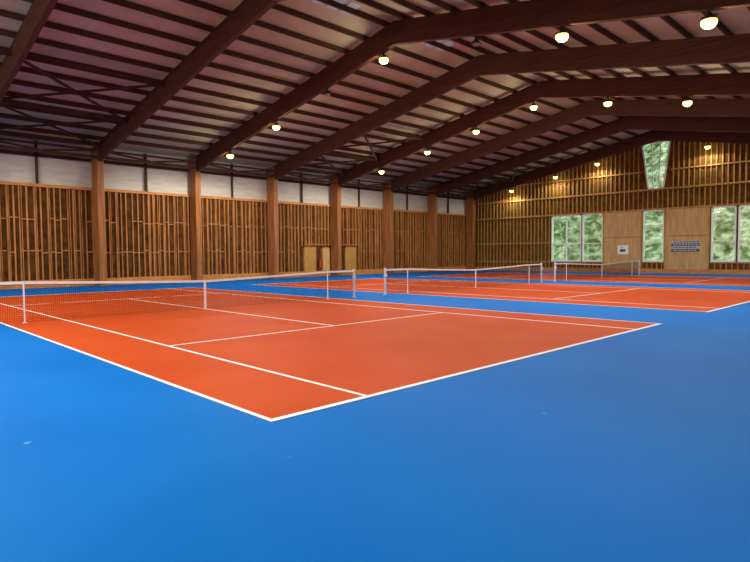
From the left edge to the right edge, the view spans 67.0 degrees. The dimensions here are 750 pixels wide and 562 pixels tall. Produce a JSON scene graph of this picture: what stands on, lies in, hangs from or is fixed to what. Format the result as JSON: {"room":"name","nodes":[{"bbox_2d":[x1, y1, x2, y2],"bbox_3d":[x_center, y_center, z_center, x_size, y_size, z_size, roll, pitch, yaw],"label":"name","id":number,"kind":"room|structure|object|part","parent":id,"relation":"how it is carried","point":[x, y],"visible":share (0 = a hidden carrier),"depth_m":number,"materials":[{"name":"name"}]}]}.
{"room":"sports hall","nodes":[
{"label":"sports hall","id":0,"kind":"room"},
{"bbox_2d":[0,135,468,289],"bbox_3d":[-9.903,-4.166,39.737,55.500,8.150,0.370,-3,4,-44],"label":"wall","id":1,"kind":"structure","parent":0,"point":[47,234],"depth_m":36.65,"materials":[{"name":"brown wood"}]},
{"bbox_2d":[0,138,97,183],"bbox_3d":[-18.216,-6.487,30.674,5.720,2.330,1.030,-3,4,-44],"label":"trim","id":2,"kind":"structure","parent":1,"relation":"attached to","point":[34,149],"depth_m":30.90,"materials":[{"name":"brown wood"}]},
{"bbox_2d":[103,151,195,191],"bbox_3d":[-13.919,-6.718,34.855,5.720,2.330,1.030,-3,4,-44],"label":"trim","id":3,"kind":"structure","parent":1,"relation":"attached to","point":[145,161],"depth_m":34.83,"materials":[{"name":"brown wood"}]},
{"bbox_2d":[201,163,273,197],"bbox_3d":[-9.621,-6.948,39.036,5.720,2.330,1.030,-3,4,-44],"label":"trim","id":4,"kind":"structure","parent":1,"relation":"attached to","point":[231,171],"depth_m":39.13,"materials":[{"name":"brown wood"}]},
{"bbox_2d":[278,172,337,202],"bbox_3d":[-5.324,-7.179,43.217,5.720,2.330,1.030,-3,4,-44],"label":"trim","id":5,"kind":"structure","parent":1,"relation":"attached to","point":[287,178],"depth_m":43.38,"materials":[{"name":"brown wood"}]},
{"bbox_2d":[303,247,316,276],"bbox_3d":[-5.099,-1.517,44.346,1.200,2.350,0.225,-3,4,-44],"label":"door","id":6,"kind":"structure","parent":1,"relation":"in","point":[309,253],"depth_m":44.26,"materials":[{"name":"beige paint"}]},
{"bbox_2d":[321,247,329,275],"bbox_3d":[-3.953,-1.554,45.462,0.800,2.300,0.225,-3,4,-44],"label":"door","id":7,"kind":"structure","parent":1,"relation":"in","point":[325,251],"depth_m":45.38,"materials":[{"name":"brown wood"}]},
{"bbox_2d":[343,247,356,274],"bbox_3d":[-2.055,-1.680,47.307,1.300,2.350,0.225,-3,4,-44],"label":"door","id":8,"kind":"structure","parent":1,"relation":"in","point":[350,253],"depth_m":47.24,"materials":[{"name":"beige paint"}]},
{"bbox_2d":[341,179,390,206],"bbox_3d":[-1.027,-7.409,47.398,5.720,2.330,1.030,-3,4,-44],"label":"trim","id":9,"kind":"structure","parent":1,"relation":"attached to","point":[361,186],"depth_m":47.63,"materials":[{"name":"brown wood"}]},
{"bbox_2d":[393,185,434,209],"bbox_3d":[3.271,-7.640,51.578,5.720,2.330,1.030,-3,4,-44],"label":"trim","id":10,"kind":"structure","parent":1,"relation":"attached to","point":[408,190],"depth_m":51.84,"materials":[{"name":"brown wood"}]},
{"bbox_2d":[437,191,472,212],"bbox_3d":[7.568,-7.870,55.759,5.720,2.330,1.030,-3,4,-44],"label":"trim","id":11,"kind":"structure","parent":1,"relation":"attached to","point":[457,196],"depth_m":56.03,"materials":[{"name":"brown wood"}]},
{"bbox_2d":[0,270,749,561],"bbox_3d":[3.225,0.580,26.504,56.100,0.300,38.100,-3,4,-44],"label":"floor","id":12,"kind":"structure","parent":0,"point":[634,446],"depth_m":4.72,"materials":[{"name":"blue plastic"}]},
{"bbox_2d":[0,0,57,102],"bbox_3d":[-7.694,-4.703,15.652,0.420,11.446,37.160,-3,4,-44],"label":"frame","id":13,"kind":"object","parent":12,"relation":"on","point":[39,11],"visible":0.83,"depth_m":20.38,"materials":[{"name":"brown wood"}]},
{"bbox_2d":[0,48,10,55],"bbox_3d":[-18.868,-7.935,22.654,5.810,1.803,8.300,-3,4,-44],"label":"roof purlin","id":14,"kind":"structure","parent":13,"relation":"attached to","point":[7,52],"depth_m":21.53,"materials":[{"name":"brown wood"}]},
{"bbox_2d":[91,0,283,285],"bbox_3d":[-3.397,-4.933,19.832,0.420,11.446,37.160,-3,4,-44],"label":"frame","id":15,"kind":"object","parent":12,"relation":"on","point":[247,12],"visible":0.9,"depth_m":26.10,"materials":[{"name":"brown wood"}]},
{"bbox_2d":[0,54,163,147],"bbox_3d":[-14.571,-8.166,26.835,5.810,1.803,8.300,-3,4,-44],"label":"brace","id":16,"kind":"structure","parent":15,"relation":"attached to","point":[113,117],"depth_m":25.79,"materials":[{"name":"brown wood"}]},
{"bbox_2d":[0,287,659,421],"bbox_3d":[-5.417,0.891,18.090,10.970,0.006,23.770,-3,4,-44],"label":"court","id":17,"kind":"object","parent":12,"relation":"on","point":[270,361],"visible":0.96,"depth_m":11.32,"materials":[{"name":"orange plastic"}]},
{"bbox_2d":[0,269,355,323],"bbox_3d":[-5.422,0.330,18.064,12.980,1.130,0.180,-3,4,-44],"label":"net","id":18,"kind":"object","parent":17,"relation":"on","point":[338,274],"visible":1,"depth_m":17.30,"materials":[{"name":"fabric"}]},
{"bbox_3d":[-0.838,0.084,22.523,0.180,1.130,0.180,-3,4,-44],"label":"net post","id":19,"kind":"part","parent":18,"relation":"part of","materials":[{"name":"metal"}]},
{"bbox_2d":[189,0,749,279],"bbox_3d":[0.901,-5.164,24.013,0.420,11.446,37.160,-3,4,-44],"label":"frame","id":20,"kind":"object","parent":12,"relation":"on","point":[528,15],"visible":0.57,"depth_m":21.96,"materials":[{"name":"brown wood"}]},
{"bbox_2d":[227,150,233,158],"bbox_3d":[-8.605,-7.520,33.654,0.420,0.492,0.420,-3,4,-44],"label":"floodlight","id":21,"kind":"object","parent":20,"relation":"hanging from","point":[230,155],"visible":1,"depth_m":33.54,"materials":[{"name":"white glass"}]},
{"bbox_2d":[272,121,279,129],"bbox_3d":[-5.263,-8.282,30.177,0.420,0.492,0.420,-3,4,-44],"label":"floodlight","id":22,"kind":"object","parent":20,"relation":"hanging from","point":[275,126],"visible":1,"depth_m":30.05,"materials":[{"name":"white glass"}]},
{"bbox_2d":[324,88,330,95],"bbox_3d":[-2.269,-9.032,27.058,0.400,0.359,0.400,-3,4,-44],"label":"floodlight","id":23,"kind":"object","parent":20,"relation":"hanging from","point":[327,93],"visible":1,"depth_m":26.97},
{"bbox_2d":[379,52,388,63],"bbox_3d":[0.377,-9.568,24.308,0.420,0.492,0.420,-3,4,-44],"label":"floodlight","id":24,"kind":"object","parent":20,"relation":"hanging from","point":[383,59],"visible":1,"depth_m":24.19,"materials":[{"name":"white glass"}]},
{"bbox_2d":[471,35,480,45],"bbox_3d":[3.731,-8.866,20.899,0.400,0.359,0.400,-3,4,-44],"label":"floodlight","id":25,"kind":"object","parent":20,"relation":"hanging from","point":[476,42],"visible":1,"depth_m":20.82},
{"bbox_2d":[555,26,568,41],"bbox_3d":[6.109,-8.069,18.499,0.420,0.492,0.420,-3,4,-44],"label":"floodlight","id":26,"kind":"object","parent":20,"relation":"hanging from","point":[562,36],"visible":1,"depth_m":18.39,"materials":[{"name":"white glass"}]},
{"bbox_2d":[700,10,717,28],"bbox_3d":[9.117,-7.145,15.459,0.420,0.492,0.420,-3,4,-44],"label":"floodlight","id":27,"kind":"object","parent":20,"relation":"hanging from","point":[709,21],"visible":1,"depth_m":15.36,"materials":[{"name":"white glass"}]},
{"bbox_2d":[255,278,749,311],"bbox_3d":[5.015,0.331,28.239,10.970,0.006,23.770,-3,4,-44],"label":"court","id":28,"kind":"object","parent":12,"relation":"on","point":[682,299],"visible":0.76,"depth_m":23.75,"materials":[{"name":"orange plastic"}]},
{"bbox_2d":[383,263,542,294],"bbox_3d":[5.010,-0.230,28.213,12.980,1.130,0.180,-3,4,-44],"label":"net","id":29,"kind":"object","parent":28,"relation":"on","point":[540,264],"visible":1,"depth_m":27.03,"materials":[{"name":"fabric"}]},
{"bbox_3d":[0.426,0.016,23.753,0.180,1.130,0.180,-3,4,-44],"label":"net post","id":30,"kind":"part","parent":29,"relation":"part of","materials":[{"name":"metal"}]},
{"bbox_3d":[9.594,-0.476,32.672,0.180,1.130,0.180,-3,4,-44],"label":"net post","id":31,"kind":"part","parent":29,"relation":"part of","materials":[{"name":"metal"}]},
{"bbox_2d":[267,33,749,278],"bbox_3d":[5.198,-5.395,28.194,0.420,11.446,37.160,-3,4,-44],"label":"frame","id":32,"kind":"object","parent":12,"relation":"on","point":[735,48],"visible":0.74,"depth_m":26.09,"materials":[{"name":"brown wood"}]},
{"bbox_2d":[330,72,749,270],"bbox_3d":[9.496,-5.625,32.375,0.420,11.446,37.160,-3,4,-44],"label":"frame","id":33,"kind":"object","parent":12,"relation":"on","point":[722,84],"visible":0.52,"depth_m":31.88,"materials":[{"name":"brown wood"}]},
{"bbox_2d":[296,128,422,175],"bbox_3d":[-1.679,-8.857,39.377,5.810,1.803,8.300,-3,4,-44],"label":"brace","id":34,"kind":"structure","parent":33,"relation":"attached to","point":[414,137],"depth_m":39.30,"materials":[{"name":"brown wood"}]},
{"bbox_2d":[424,147,429,154],"bbox_3d":[3.541,-8.791,38.321,0.420,0.492,0.420,-3,4,-44],"label":"floodlight","id":35,"kind":"object","parent":33,"relation":"hanging from","point":[427,152],"visible":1,"depth_m":38.19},
{"bbox_2d":[473,126,479,133],"bbox_3d":[6.326,-9.426,35.423,0.420,0.492,0.420,-3,4,-44],"label":"floodlight","id":36,"kind":"object","parent":33,"relation":"hanging from","point":[475,131],"visible":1,"depth_m":35.30,"materials":[{"name":"white glass"}]},
{"bbox_2d":[530,101,536,109],"bbox_3d":[9.111,-10.061,32.525,0.420,0.492,0.420,-3,4,-44],"label":"floodlight","id":37,"kind":"object","parent":33,"relation":"hanging from","point":[533,106],"visible":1,"depth_m":32.41,"materials":[{"name":"white glass"}]},
{"bbox_2d":[604,97,611,106],"bbox_3d":[12.117,-9.325,29.476,0.420,0.492,0.420,-3,4,-44],"label":"floodlight","id":38,"kind":"object","parent":33,"relation":"hanging from","point":[607,102],"visible":1,"depth_m":29.37,"materials":[{"name":"white glass"}]},
{"bbox_2d":[682,96,691,106],"bbox_3d":[14.774,-8.508,26.790,0.420,0.492,0.420,-3,4,-44],"label":"floodlight","id":39,"kind":"object","parent":33,"relation":"hanging from","point":[687,102],"visible":1,"depth_m":26.68,"materials":[{"name":"white glass"}]},
{"bbox_2d":[383,98,749,273],"bbox_3d":[13.793,-5.856,36.555,0.420,11.446,37.160,-3,4,-44],"label":"frame","id":40,"kind":"object","parent":12,"relation":"on","point":[726,107],"visible":0.85,"depth_m":37.79,"materials":[{"name":"brown wood"}]},
{"bbox_2d":[416,272,749,285],"bbox_3d":[15.329,-0.222,38.273,10.970,0.006,23.770,-3,4,-44],"label":"court","id":41,"kind":"object","parent":12,"relation":"on","point":[686,280],"visible":0.92,"depth_m":36.34,"materials":[{"name":"orange plastic"}]},
{"bbox_2d":[554,260,639,281],"bbox_3d":[15.324,-0.783,38.247,12.980,1.130,0.180,-3,4,-44],"label":"net","id":42,"kind":"object","parent":41,"relation":"on","point":[636,262],"visible":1,"depth_m":37.08,"materials":[{"name":"fabric"}]},
{"bbox_3d":[10.740,-0.537,33.787,0.180,1.130,0.180,-3,4,-44],"label":"net post","id":43,"kind":"part","parent":42,"relation":"part of","materials":[{"name":"metal"}]},
{"bbox_2d":[428,116,749,271],"bbox_3d":[18.091,-6.086,40.736,0.420,11.446,37.160,-3,4,-44],"label":"frame","id":44,"kind":"object","parent":12,"relation":"on","point":[674,123],"visible":0.87,"depth_m":43.27,"materials":[{"name":"brown wood"}]},
{"bbox_2d":[466,130,749,268],"bbox_3d":[22.388,-6.317,44.917,0.420,11.446,37.160,-3,4,-44],"label":"frame","id":45,"kind":"object","parent":12,"relation":"on","point":[651,136],"visible":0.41,"depth_m":48.61,"materials":[{"name":"brown wood"}]},
{"bbox_2d":[456,161,554,192],"bbox_3d":[11.214,-9.549,51.919,5.810,1.803,8.300,-3,4,-44],"label":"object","id":46,"kind":"structure","parent":45,"relation":"attached to","point":[535,162],"depth_m":52.43,"materials":[{"name":"brown wood"}]},
{"bbox_3d":[-16.289,-4.242,7.290,0.420,11.446,37.160,-3,4,-44],"label":"frame","id":47,"kind":"object","parent":12,"relation":"on","visible":0},
{"bbox_2d":[317,0,623,117],"bbox_3d":[2.784,-11.027,26.318,55.460,0.210,0.090,-3,4,-44],"label":"roof purlin","id":48,"kind":"structure","parent":47,"relation":"on","point":[332,3],"depth_m":24.06,"materials":[{"name":"brown wood"}]},
{"bbox_2d":[701,11,732,34],"bbox_3d":[10.643,-8.800,18.363,55.460,0.210,0.090,-3,4,-44],"label":"roof purlin","id":49,"kind":"structure","parent":47,"relation":"on","point":[720,25],"depth_m":19.72,"materials":[{"name":"brown wood"}]},
{"bbox_2d":[0,0,749,190],"bbox_3d":[3.145,-9.522,26.030,56.100,3.712,38.100,-3,4,-44],"label":"ceiling","id":50,"kind":"structure","parent":0,"point":[737,20],"depth_m":26.99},
{"bbox_2d":[0,123,480,187],"bbox_3d":[-8.803,-8.385,38.374,55.460,0.210,0.090,-3,4,-44],"label":"roof purlin","id":51,"kind":"structure","parent":50,"relation":"attached to","point":[31,129],"depth_m":34.76,"materials":[{"name":"brown wood"}]},
{"bbox_2d":[0,113,492,184],"bbox_3d":[-7.912,-8.588,37.446,55.460,0.210,0.090,-3,4,-44],"label":"roof purlin","id":52,"kind":"structure","parent":50,"relation":"attached to","point":[2,115],"depth_m":33.53,"materials":[{"name":"brown wood"}]},
{"bbox_2d":[0,103,500,180],"bbox_3d":[-7.020,-8.791,36.519,55.460,0.210,0.090,-3,4,-44],"label":"roof purlin","id":53,"kind":"structure","parent":50,"relation":"attached to","point":[146,126],"depth_m":33.00,"materials":[{"name":"brown wood"}]},
{"bbox_2d":[5,91,512,176],"bbox_3d":[-6.129,-8.995,35.592,55.460,0.210,0.090,-3,4,-44],"label":"roof purlin","id":54,"kind":"structure","parent":50,"relation":"attached to","point":[9,93],"depth_m":31.59,"materials":[{"name":"brown wood"}]},
{"bbox_2d":[0,62,534,167],"bbox_3d":[-4.346,-9.401,33.737,55.460,0.210,0.090,-3,4,-44],"label":"roof purlin","id":55,"kind":"structure","parent":50,"relation":"attached to","point":[22,69],"depth_m":29.35,"materials":[{"name":"brown wood"}]},
{"bbox_2d":[12,79,524,172],"bbox_3d":[-5.238,-9.198,34.664,55.460,0.210,0.090,-3,4,-44],"label":"roof purlin","id":56,"kind":"structure","parent":50,"relation":"attached to","point":[15,81],"depth_m":30.26,"materials":[{"name":"brown wood"}]},
{"bbox_2d":[0,46,551,163],"bbox_3d":[-3.455,-9.604,32.809,55.460,0.210,0.090,-3,4,-44],"label":"roof purlin","id":57,"kind":"structure","parent":50,"relation":"attached to","point":[187,88],"depth_m":29.70,"materials":[{"name":"brown wood"}]},
{"bbox_2d":[0,29,563,160],"bbox_3d":[-2.564,-9.808,31.882,55.460,0.210,0.090,-3,4,-44],"label":"roof purlin","id":58,"kind":"structure","parent":50,"relation":"attached to","point":[3,32],"depth_m":26.69,"materials":[{"name":"brown wood"}]},
{"bbox_2d":[0,9,578,155],"bbox_3d":[-1.673,-10.011,30.955,55.460,0.210,0.090,-3,4,-44],"label":"roof purlin","id":59,"kind":"structure","parent":50,"relation":"attached to","point":[3,13],"depth_m":25.35,"materials":[{"name":"brown wood"}]},
{"bbox_2d":[22,0,591,150],"bbox_3d":[-0.781,-10.214,30.027,55.460,0.210,0.090,-3,4,-44],"label":"roof purlin","id":60,"kind":"structure","parent":50,"relation":"attached to","point":[58,6],"depth_m":24.89,"materials":[{"name":"brown wood"}]},
{"bbox_2d":[311,0,360,14],"bbox_3d":[-1.750,-10.882,21.974,2.600,0.178,0.800,-3,4,-44],"label":"window","id":61,"kind":"structure","parent":50,"relation":"attached to","point":[352,4],"depth_m":22.41,"materials":[{"name":"white glass"}]},
{"bbox_2d":[102,0,605,145],"bbox_3d":[0.110,-10.417,29.100,55.460,0.210,0.090,-3,4,-44],"label":"roof purlin","id":62,"kind":"structure","parent":50,"relation":"attached to","point":[124,3],"depth_m":25.00,"materials":[{"name":"brown wood"}]},
{"bbox_2d":[178,0,621,140],"bbox_3d":[1.001,-10.621,28.173,55.460,0.210,0.090,-3,4,-44],"label":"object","id":63,"kind":"structure","parent":50,"relation":"attached to","point":[197,3],"depth_m":25.25,"materials":[{"name":"brown wood"}]},
{"bbox_2d":[421,40,453,50],"bbox_3d":[2.548,-11.112,26.154,2.600,0.178,0.800,-3,4,-44],"label":"window","id":64,"kind":"structure","parent":50,"relation":"attached to","point":[447,43],"depth_m":26.64,"materials":[{"name":"white glass"}]},
{"bbox_2d":[272,4,638,135],"bbox_3d":[1.893,-10.824,27.245,55.460,0.210,0.090,-3,4,-44],"label":"roof purlin","id":65,"kind":"structure","parent":50,"relation":"attached to","point":[278,7],"depth_m":26.67,"materials":[{"name":"brown wood"}]},
{"bbox_2d":[355,0,603,99],"bbox_3d":[3.482,-10.999,25.602,55.460,0.210,0.090,-3,4,-44],"label":"roof purlin","id":66,"kind":"structure","parent":50,"relation":"attached to","point":[370,3],"depth_m":25.63,"materials":[{"name":"brown wood"}]},
{"bbox_2d":[390,0,624,99],"bbox_3d":[4.377,-10.724,24.697,55.460,0.210,0.090,-3,4,-44],"label":"roof purlin","id":67,"kind":"structure","parent":50,"relation":"attached to","point":[404,3],"depth_m":25.17,"materials":[{"name":"brown wood"}]},
{"bbox_2d":[426,0,643,99],"bbox_3d":[5.272,-10.449,23.792,55.460,0.210,0.090,-3,4,-44],"label":"roof purlin","id":68,"kind":"structure","parent":50,"relation":"attached to","point":[440,3],"depth_m":24.46,"materials":[{"name":"brown wood"}]},
{"bbox_2d":[464,0,666,98],"bbox_3d":[6.167,-10.174,22.887,55.460,0.210,0.090,-3,4,-44],"label":"roof purlin","id":69,"kind":"structure","parent":50,"relation":"attached to","point":[477,3],"depth_m":23.91,"materials":[{"name":"brown wood"}]},
{"bbox_2d":[504,0,689,98],"bbox_3d":[7.062,-9.899,21.983,55.460,0.210,0.090,-3,4,-44],"label":"roof purlin","id":70,"kind":"structure","parent":50,"relation":"attached to","point":[571,33],"depth_m":23.45,"materials":[{"name":"brown wood"}]},
{"bbox_2d":[586,23,715,98],"bbox_3d":[7.957,-9.624,21.078,55.460,0.210,0.090,-3,4,-44],"label":"roof purlin","id":71,"kind":"structure","parent":50,"relation":"attached to","point":[597,27],"depth_m":22.54,"materials":[{"name":"brown wood"}]},
{"bbox_2d":[622,20,741,97],"bbox_3d":[8.852,-9.349,20.173,55.460,0.210,0.090,-3,4,-44],"label":"roof purlin","id":72,"kind":"structure","parent":50,"relation":"attached to","point":[630,23],"depth_m":21.62,"materials":[{"name":"brown wood"}]},
{"bbox_2d":[660,16,738,72],"bbox_3d":[9.747,-9.075,19.268,55.460,0.210,0.090,-3,4,-44],"label":"roof purlin","id":73,"kind":"structure","parent":50,"relation":"attached to","point":[667,19],"depth_m":20.61,"materials":[{"name":"brown wood"}]},
{"bbox_2d":[475,141,749,274],"bbox_3d":[23.067,-6.465,45.574,0.360,11.670,37.500,-3,4,-44],"label":"wall","id":74,"kind":"structure","parent":0,"point":[512,229],"depth_m":48.79,"materials":[{"name":"brown wood"}]},
{"bbox_2d":[551,214,581,261],"bbox_3d":[17.395,-3.869,51.476,0.260,4.180,2.860,-3,4,-44],"label":"window","id":75,"kind":"structure","parent":74,"relation":"in","point":[580,215],"depth_m":51.43,"materials":[{"name":"clear glass"}]},
{"bbox_2d":[582,213,602,261],"bbox_3d":[19.108,-3.800,49.719,0.260,4.180,1.850,-3,4,-44],"label":"window","id":76,"kind":"structure","parent":74,"relation":"in","point":[583,243],"depth_m":50.02,"materials":[{"name":"clear glass"}]},
{"bbox_2d":[602,211,642,268],"bbox_3d":[20.867,-3.420,47.830,0.199,4.750,3.270,-3,4,-44],"label":"panel","id":77,"kind":"object","parent":74,"relation":"attached to","point":[629,225],"depth_m":47.71,"materials":[{"name":"brown wood"}]},
{"bbox_2d":[617,245,628,253],"bbox_3d":[20.891,-2.634,47.723,0.033,0.750,0.900,-3,4,-44],"label":"poster","id":78,"kind":"object","parent":74,"relation":"attached to","point":[622,249],"visible":1,"depth_m":47.71,"materials":[{"name":"white paper"}]},
{"bbox_2d":[642,210,664,261],"bbox_3d":[22.660,-3.657,46.076,0.260,4.180,1.630,-3,4,-44],"label":"window","id":79,"kind":"structure","parent":74,"relation":"in","point":[644,226],"depth_m":46.14,"materials":[{"name":"clear glass"}]},
{"bbox_2d":[642,141,670,188],"bbox_3d":[22.685,-9.314,45.753,0.120,3.870,2.269,-3,4,-44],"label":"window","id":80,"kind":"structure","parent":74,"relation":"in","point":[660,142],"depth_m":45.65,"materials":[{"name":"clear glass"}]},
{"bbox_2d":[671,240,700,251],"bbox_3d":[24.273,-2.723,44.241,0.033,0.860,2.100,-3,4,-44],"label":"sign","id":81,"kind":"object","parent":74,"relation":"attached to","point":[693,245],"visible":1,"depth_m":44.18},
{"bbox_2d":[664,207,710,269],"bbox_3d":[24.353,-3.280,44.255,0.199,4.750,3.240,-3,4,-44],"label":"panel","id":82,"kind":"object","parent":74,"relation":"attached to","point":[678,223],"depth_m":44.13,"materials":[{"name":"brown wood"}]},
{"bbox_2d":[710,205,736,261],"bbox_3d":[26.156,-3.517,42.490,0.260,4.180,1.650,-3,4,-44],"label":"window","id":83,"kind":"structure","parent":74,"relation":"in","point":[735,206],"depth_m":42.54,"materials":[{"name":"clear glass"}]},
{"bbox_2d":[737,205,749,261],"bbox_3d":[27.869,-3.448,40.733,0.260,4.180,3.000,-3,4,-44],"label":"window","id":84,"kind":"structure","parent":74,"relation":"in","point":[739,214],"depth_m":41.70,"materials":[{"name":"clear glass"}]},
{"label":"outside","id":85,"kind":"structure","parent":0,"visible":0},
{"bbox_2d":[553,141,749,259],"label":"windows","id":86,"kind":"structure","parent":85,"point":[724,218],"depth_m":57.29,"materials":[{"name":"clear glass"}]}
]}

